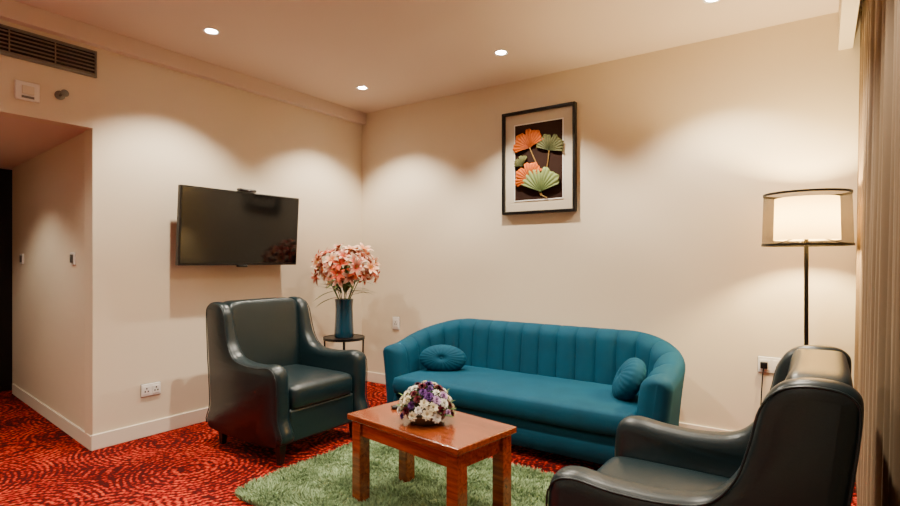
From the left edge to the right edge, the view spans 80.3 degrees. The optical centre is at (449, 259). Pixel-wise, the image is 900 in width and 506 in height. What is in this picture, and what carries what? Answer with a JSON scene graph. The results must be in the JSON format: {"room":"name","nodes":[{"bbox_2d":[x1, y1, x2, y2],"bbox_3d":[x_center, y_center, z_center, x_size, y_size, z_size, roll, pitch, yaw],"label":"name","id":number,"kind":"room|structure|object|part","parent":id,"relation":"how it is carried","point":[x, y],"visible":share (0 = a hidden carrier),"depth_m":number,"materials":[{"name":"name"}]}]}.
{"room":"hotel room","nodes":[
{"label":"hotel room","id":0,"kind":"room"},
{"bbox_2d":[0,169,11,391],"bbox_3d":[-4.679,0.187,4.278,0.100,2.066,2.000,0,0,35],"label":"door","id":1,"kind":"structure","parent":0,"point":[5,174],"depth_m":4.96,"materials":[{"name":"brown wood"}]},
{"bbox_2d":[0,116,84,169],"bbox_3d":[-3.785,-0.896,3.655,2.480,0.100,2.000,0,0,35],"label":"ceiling","id":2,"kind":"structure","parent":0,"point":[21,141],"depth_m":3.71,"materials":[{"name":"paint"}]},
{"bbox_2d":[12,132,84,430],"bbox_3d":[-3.174,0.187,4.241,2.190,2.066,0.100,0,0,41],"label":"wall","id":3,"kind":"structure","parent":0,"point":[48,189],"depth_m":4.05,"materials":[{"name":"paint"}]},
{"bbox_2d":[19,254,23,263],"bbox_3d":[-3.732,-0.010,4.642,0.100,0.090,0.018,0,0,41],"label":"light switch","id":4,"kind":"object","parent":3,"relation":"attached to","point":[21,256],"visible":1,"depth_m":4.62,"materials":[{"name":"white plastic"}]},
{"bbox_2d":[12,384,90,450],"bbox_3d":[-3.145,1.175,4.143,2.240,0.090,0.012,0,0,41],"label":"baseboard","id":5,"kind":"structure","parent":3,"relation":"attached to","point":[64,424],"depth_m":3.95,"materials":[{"name":"beige paint"}]},
{"bbox_2d":[70,252,75,264],"bbox_3d":[-2.601,-0.010,3.671,0.090,0.085,0.018,0,0,41],"label":"light switch","id":6,"kind":"object","parent":3,"relation":"attached to","point":[72,254],"visible":1,"depth_m":3.65,"materials":[{"name":"white plastic"}]},
{"bbox_2d":[0,19,361,434],"bbox_3d":[-2.089,-0.130,3.813,0.120,2.700,4.000,0,0,35],"label":"wall","id":7,"kind":"structure","parent":0,"point":[156,129],"depth_m":3.81,"materials":[{"name":"paint"}]},
{"bbox_2d":[14,79,39,102],"bbox_3d":[-2.478,-0.990,3.127,0.026,0.110,0.120,0,0,35],"label":"thermostat","id":8,"kind":"object","parent":7,"relation":"attached to","point":[23,90],"visible":1,"depth_m":3.12,"materials":[{"name":"white plastic"}]},
{"bbox_2d":[0,24,96,77],"bbox_3d":[-2.531,-1.255,3.061,0.015,0.170,0.900,0,0,35],"label":"air vent","id":9,"kind":"object","parent":7,"relation":"in","point":[14,42],"visible":1,"depth_m":3.21,"materials":[{"name":"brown metal"}]},
{"bbox_3d":[-2.530,-1.255,3.060,0.012,0.140,0.004,0,0,35],"label":"post","id":10,"kind":"part","parent":9,"relation":"part of","materials":[{"name":"gold metal"}]},
{"bbox_3d":[-2.531,-1.333,3.061,0.015,0.015,0.900,0,0,35],"label":"frame","id":11,"kind":"part","parent":9,"relation":"part of","materials":[{"name":"grey metal"}]},
{"bbox_3d":[-2.531,-1.177,3.061,0.015,0.015,0.900,0,0,35],"label":"frame","id":12,"kind":"part","parent":9,"relation":"part of","materials":[{"name":"grey metal"}]},
{"bbox_3d":[-2.277,-1.255,3.426,0.015,0.140,0.010,0,0,35],"label":"frame","id":13,"kind":"part","parent":9,"relation":"part of","materials":[{"name":"grey metal"}]},
{"bbox_2d":[54,89,68,99],"bbox_3d":[-2.361,-1.010,3.247,0.081,0.056,0.056,0,0,35],"label":"sprinkler","id":14,"kind":"object","parent":7,"relation":"attached to","point":[60,95],"visible":1,"depth_m":3.25,"materials":[{"name":"grey metal"}]},
{"bbox_2d":[91,407,209,450],"bbox_3d":[-1.591,1.170,4.410,0.014,0.100,2.452,0,0,35],"label":"baseboard","id":15,"kind":"structure","parent":7,"relation":"attached to","point":[129,433],"depth_m":3.68,"materials":[{"name":"beige paint"}]},
{"bbox_2d":[141,381,160,397],"bbox_3d":[-2.079,0.900,3.709,0.016,0.089,0.134,0,0,35],"label":"wall outlet","id":16,"kind":"object","parent":7,"relation":"attached to","point":[149,389],"visible":1,"depth_m":3.70,"materials":[{"name":"white plastic"}]},
{"bbox_2d":[0,0,365,124],"bbox_3d":[-2.530,-1.425,3.023,0.060,0.110,5.800,0,0,35],"label":"crown molding","id":17,"kind":"structure","parent":7,"relation":"attached to","point":[12,11],"depth_m":3.70,"materials":[{"name":"paint"}]},
{"bbox_2d":[175,185,298,266],"bbox_3d":[-1.645,-0.250,4.186,0.178,0.610,1.030,0,0,35],"label":"television","id":18,"kind":"object","parent":7,"relation":"attached to","point":[242,227],"visible":1,"depth_m":4.08,"materials":[{"name":"black plastic"}]},
{"bbox_2d":[0,381,856,505],"bbox_3d":[-1.817,1.270,2.526,7.000,0.100,6.000,0,0,35],"label":"floor","id":19,"kind":"structure","parent":0,"point":[41,464],"depth_m":3.21,"materials":[{"name":"carpet"}]},
{"bbox_2d":[206,296,369,464],"bbox_3d":[-1.091,0.748,3.605,0.823,0.943,0.773,0,0,35],"label":"armchair","id":20,"kind":"object","parent":19,"relation":"on","point":[272,384],"visible":0.97,"depth_m":3.46,"materials":[{"name":"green leather"}]},
{"bbox_3d":[-1.507,1.154,3.540,0.052,0.130,0.052,0,0,35],"label":"leg","id":21,"kind":"part","parent":20,"relation":"part of","materials":[{"name":"brown wood"}]},
{"bbox_3d":[-1.275,0.695,3.341,0.823,0.836,0.130,0,0,35],"label":"panel","id":22,"kind":"part","parent":20,"relation":"part of","materials":[{"name":"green leather"}]},
{"bbox_2d":[224,297,301,365],"bbox_3d":[-1.324,0.594,3.767,0.226,0.636,0.582,0,0,35],"label":"cushion","id":23,"kind":"object","parent":20,"relation":"on","point":[268,331],"depth_m":3.75,"materials":[{"name":"black leather"}]},
{"bbox_3d":[-1.011,1.154,3.182,0.052,0.130,0.052,0,0,35],"label":"leg","id":24,"kind":"part","parent":20,"relation":"part of","materials":[{"name":"brown wood"}]},
{"bbox_2d":[282,364,351,408],"bbox_3d":[-1.042,0.837,3.570,0.621,0.185,0.520,0,0,35],"label":"seat cushion","id":25,"kind":"object","parent":20,"relation":"on","point":[311,386],"depth_m":3.44,"materials":[{"name":"black leather"}]},
{"bbox_3d":[-1.076,1.002,3.594,0.664,0.204,0.534,0,0,35],"label":"seat","id":26,"kind":"part","parent":20,"relation":"part of","materials":[{"name":"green leather"}]},
{"bbox_3d":[-0.907,0.695,3.868,0.823,0.836,0.130,0,0,35],"label":"panel","id":27,"kind":"part","parent":20,"relation":"part of","materials":[{"name":"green leather"}]},
{"bbox_3d":[-0.667,1.154,3.675,0.052,0.130,0.052,0,0,35],"label":"leg","id":28,"kind":"part","parent":20,"relation":"part of","materials":[{"name":"brown wood"}]},
{"bbox_2d":[323,334,364,352],"bbox_3d":[-0.921,0.940,4.632,0.356,0.548,0.356,0,0,35],"label":"side table","id":29,"kind":"object","parent":19,"relation":"on","point":[357,337],"visible":0.48,"depth_m":4.55,"materials":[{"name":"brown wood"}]},
{"bbox_2d":[310,242,379,337],"bbox_3d":[-0.892,0.258,4.634,0.661,0.823,0.626,0,0,35],"label":"flower vase","id":30,"kind":"object","parent":29,"relation":"on","point":[344,328],"visible":1,"depth_m":4.54,"materials":[{"name":"blue ceramic"}]},
{"bbox_2d":[235,440,553,505],"bbox_3d":[-0.125,1.199,2.754,1.734,0.040,1.224,0,0,35],"label":"shag rug","id":31,"kind":"object","parent":19,"relation":"on","point":[323,480],"visible":0.62,"depth_m":2.84,"materials":[{"name":"green carpet"}]},
{"bbox_2d":[347,400,516,505],"bbox_3d":[-0.104,0.988,2.571,0.750,0.436,0.410,0,0,43],"label":"coffee table","id":32,"kind":"object","parent":31,"relation":"on","point":[464,440],"visible":0.8,"depth_m":2.44,"materials":[{"name":"brown wood"}]},
{"bbox_3d":[-0.447,1.003,2.678,0.064,0.406,0.064,0,0,43],"label":"leg","id":33,"kind":"part","parent":32,"relation":"part of","materials":[{"name":"brown wood"}]},
{"bbox_3d":[-0.236,1.003,2.905,0.064,0.406,0.064,0,0,43],"label":"leg","id":34,"kind":"part","parent":32,"relation":"part of","materials":[{"name":"brown wood"}]},
{"bbox_2d":[406,409,446,425],"bbox_3d":[-0.114,0.747,2.545,0.200,0.045,0.200,0,0,35],"label":"bowl","id":35,"kind":"object","parent":32,"relation":"on","point":[422,420],"depth_m":2.46,"materials":[{"name":"brown ceramic"}]},
{"bbox_2d":[397,380,456,425],"bbox_3d":[-0.115,0.673,2.547,0.303,0.192,0.284,0,0,3],"label":"flower centerpiece","id":36,"kind":"object","parent":32,"relation":"on","point":[421,400],"visible":1,"depth_m":2.47,"materials":[{"name":"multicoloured plant"}]},
{"bbox_3d":[0.029,1.003,2.236,0.064,0.406,0.064,0,0,43],"label":"leg","id":37,"kind":"part","parent":32,"relation":"part of","materials":[{"name":"brown wood"}]},
{"bbox_3d":[0.240,1.003,2.463,0.064,0.406,0.064,0,0,43],"label":"leg","id":38,"kind":"part","parent":32,"relation":"part of","materials":[{"name":"brown wood"}]},
{"bbox_2d":[383,318,685,464],"bbox_3d":[0.505,0.848,3.704,2.093,0.743,0.831,0,0,35],"label":"sofa","id":39,"kind":"object","parent":19,"relation":"on","point":[552,383],"visible":0.81,"depth_m":3.54,"materials":[{"name":"teal fabric"}]},
{"bbox_2d":[419,345,466,370],"bbox_3d":[-0.054,0.748,4.039,0.360,0.212,0.174,0,0,8],"label":"round cushion","id":40,"kind":"object","parent":39,"relation":"on","point":[436,357],"visible":0.98,"depth_m":3.97,"materials":[{"name":"teal fabric"}]},
{"bbox_2d":[393,365,638,435],"bbox_3d":[0.465,0.910,3.647,1.740,0.170,0.690,0,0,35],"label":"seat cushion","id":41,"kind":"object","parent":39,"relation":"on","point":[572,404],"depth_m":3.38,"materials":[{"name":"teal fabric"}]},
{"bbox_2d":[612,357,645,400],"bbox_3d":[1.085,0.725,3.233,0.196,0.264,0.280,0,0,11],"label":"round cushion","id":42,"kind":"object","parent":39,"relation":"on","point":[627,381],"visible":0.95,"depth_m":3.13,"materials":[{"name":"teal fabric"}]},
{"bbox_2d":[545,345,863,505],"bbox_3d":[0.803,0.752,1.722,0.815,0.933,0.765,0,0,35],"label":"armchair","id":43,"kind":"object","parent":19,"relation":"on","point":[801,446],"visible":1,"depth_m":1.36,"materials":[{"name":"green leather"}]},
{"bbox_2d":[597,456,729,490],"bbox_3d":[0.754,0.841,1.756,0.614,0.183,0.515,0,0,35],"label":"seat cushion","id":44,"kind":"object","parent":43,"relation":"on","point":[688,473],"depth_m":1.91,"materials":[{"name":"black leather"}]},
{"bbox_3d":[0.985,0.701,1.984,0.815,0.828,0.128,0,0,35],"label":"panel","id":45,"kind":"part","parent":43,"relation":"part of","materials":[{"name":"black leather"}]},
{"bbox_2d":[785,348,852,386],"bbox_3d":[1.033,0.601,1.562,0.224,0.630,0.576,0,0,35],"label":"cushion","id":46,"kind":"object","parent":43,"relation":"on","point":[834,364],"depth_m":1.49,"materials":[{"name":"black leather"}]},
{"bbox_2d":[761,188,854,344],"bbox_3d":[1.963,0.425,2.937,0.430,1.587,0.430,0,0,35],"label":"floor lamp","id":47,"kind":"object","parent":19,"relation":"on","point":[819,217],"visible":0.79,"depth_m":2.77,"materials":[{"name":"white fabric"}]},
{"bbox_3d":[1.963,-0.223,2.937,0.424,0.275,0.424,0,0,35],"label":"lamp shade","id":48,"kind":"part","parent":47,"relation":"part of","materials":[{"name":"white fabric"}]},
{"bbox_2d":[15,0,862,112],"bbox_3d":[-0.812,-1.530,1.825,4.550,0.100,6.000,0,0,35],"label":"ceiling","id":49,"kind":"structure","parent":0,"point":[405,52],"depth_m":3.47,"materials":[{"name":"paint"}]},
{"bbox_2d":[202,27,219,34],"bbox_3d":[-1.542,-1.477,3.444,0.104,0.006,0.104,0,0,35],"label":"recessed light","id":50,"kind":"object","parent":49,"relation":"in","point":[212,31],"depth_m":3.45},
{"bbox_2d":[356,86,367,89],"bbox_3d":[-0.753,-1.477,4.575,0.104,0.006,0.104,0,0,35],"label":"recessed light","id":51,"kind":"object","parent":49,"relation":"in","point":[358,87],"depth_m":4.57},
{"bbox_2d":[494,49,507,55],"bbox_3d":[0.363,-1.477,3.797,0.104,0.006,0.104,0,0,35],"label":"recessed light","id":52,"kind":"object","parent":49,"relation":"in","point":[501,52],"depth_m":3.80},
{"bbox_2d":[703,0,719,3],"bbox_3d":[1.486,-1.477,3.013,0.104,0.006,0.104,0,0,35],"label":"recessed light","id":53,"kind":"object","parent":49,"relation":"in","point":[705,1],"depth_m":3.04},
{"bbox_2d":[854,0,899,505],"bbox_3d":[1.506,-0.117,1.818,0.122,2.645,3.100,0,0,35],"label":"curtain","id":54,"kind":"object","parent":49,"relation":"hanging from","point":[877,305],"visible":0.94,"depth_m":1.86,"materials":[{"name":"beige fabric"}]},
{"bbox_2d":[362,7,861,430],"bbox_3d":[0.876,-0.130,4.244,4.550,2.700,0.100,0,0,35],"label":"wall","id":55,"kind":"structure","parent":0,"point":[680,148],"depth_m":3.77,"materials":[{"name":"paint"}]},
{"bbox_2d":[393,316,399,329],"bbox_3d":[-0.523,0.610,5.149,0.089,0.124,0.016,0,0,35],"label":"wall outlet","id":56,"kind":"object","parent":55,"relation":"attached to","point":[396,320],"visible":1,"depth_m":5.14,"materials":[{"name":"white plastic"}]},
{"bbox_2d":[502,101,576,214],"bbox_3d":[0.701,-0.795,4.267,0.640,0.840,0.058,0,0,35],"label":"framed picture","id":57,"kind":"object","parent":55,"relation":"attached to","point":[539,145],"visible":1,"depth_m":4.25,"materials":[{"name":"black metal"}]},
{"bbox_3d":[0.451,-0.795,4.450,0.022,0.840,0.045,0,0,35],"label":"frame","id":58,"kind":"part","parent":57,"relation":"part of","materials":[{"name":"black wood"}]},
{"bbox_3d":[0.704,-1.204,4.273,0.596,0.022,0.045,0,0,35],"label":"frame","id":59,"kind":"part","parent":57,"relation":"part of","materials":[{"name":"black wood"}]},
{"bbox_3d":[0.704,-0.386,4.273,0.596,0.022,0.045,0,0,35],"label":"frame","id":60,"kind":"part","parent":57,"relation":"part of","materials":[{"name":"black wood"}]},
{"bbox_3d":[0.708,-0.795,4.278,0.416,0.614,0.004,0,0,35],"label":"brown panel","id":61,"kind":"part","parent":57,"relation":"part of","materials":[{"name":"black"}]},
{"bbox_3d":[0.958,-0.795,4.096,0.022,0.840,0.045,0,0,35],"label":"frame","id":62,"kind":"part","parent":57,"relation":"part of","materials":[{"name":"black wood"}]},
{"bbox_2d":[366,371,730,431],"bbox_3d":[0.865,1.170,4.182,4.276,0.100,0.014,0,0,35],"label":"baseboard","id":63,"kind":"structure","parent":55,"relation":"attached to","point":[374,377],"depth_m":3.67,"materials":[{"name":"beige paint"}]},
{"bbox_2d":[758,356,780,404],"bbox_3d":[2.017,0.915,3.324,0.179,0.604,0.104,0,0,35],"label":"wall outlet","id":64,"kind":"object","parent":55,"relation":"attached to","point":[766,364],"visible":0.64,"depth_m":3.36,"materials":[{"name":"white plastic"}]},
{"bbox_3d":[2.015,0.945,3.307,0.030,0.543,0.172,0,0,-40],"label":"cord","id":65,"kind":"part","parent":64,"relation":"part of","materials":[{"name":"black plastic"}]},
{"bbox_3d":[2.034,0.665,3.369,0.150,0.100,0.010,0,0,35],"label":"plate","id":66,"kind":"part","parent":64,"relation":"part of","materials":[{"name":"white plastic"}]},
{"bbox_2d":[838,0,859,49],"bbox_3d":[0.685,-1.365,0.781,0.070,0.230,5.800,0,0,35],"label":"trim pelmet","id":67,"kind":"structure","parent":55,"relation":"attached to","point":[847,9],"depth_m":2.83,"materials":[{"name":"paint"}]}
]}

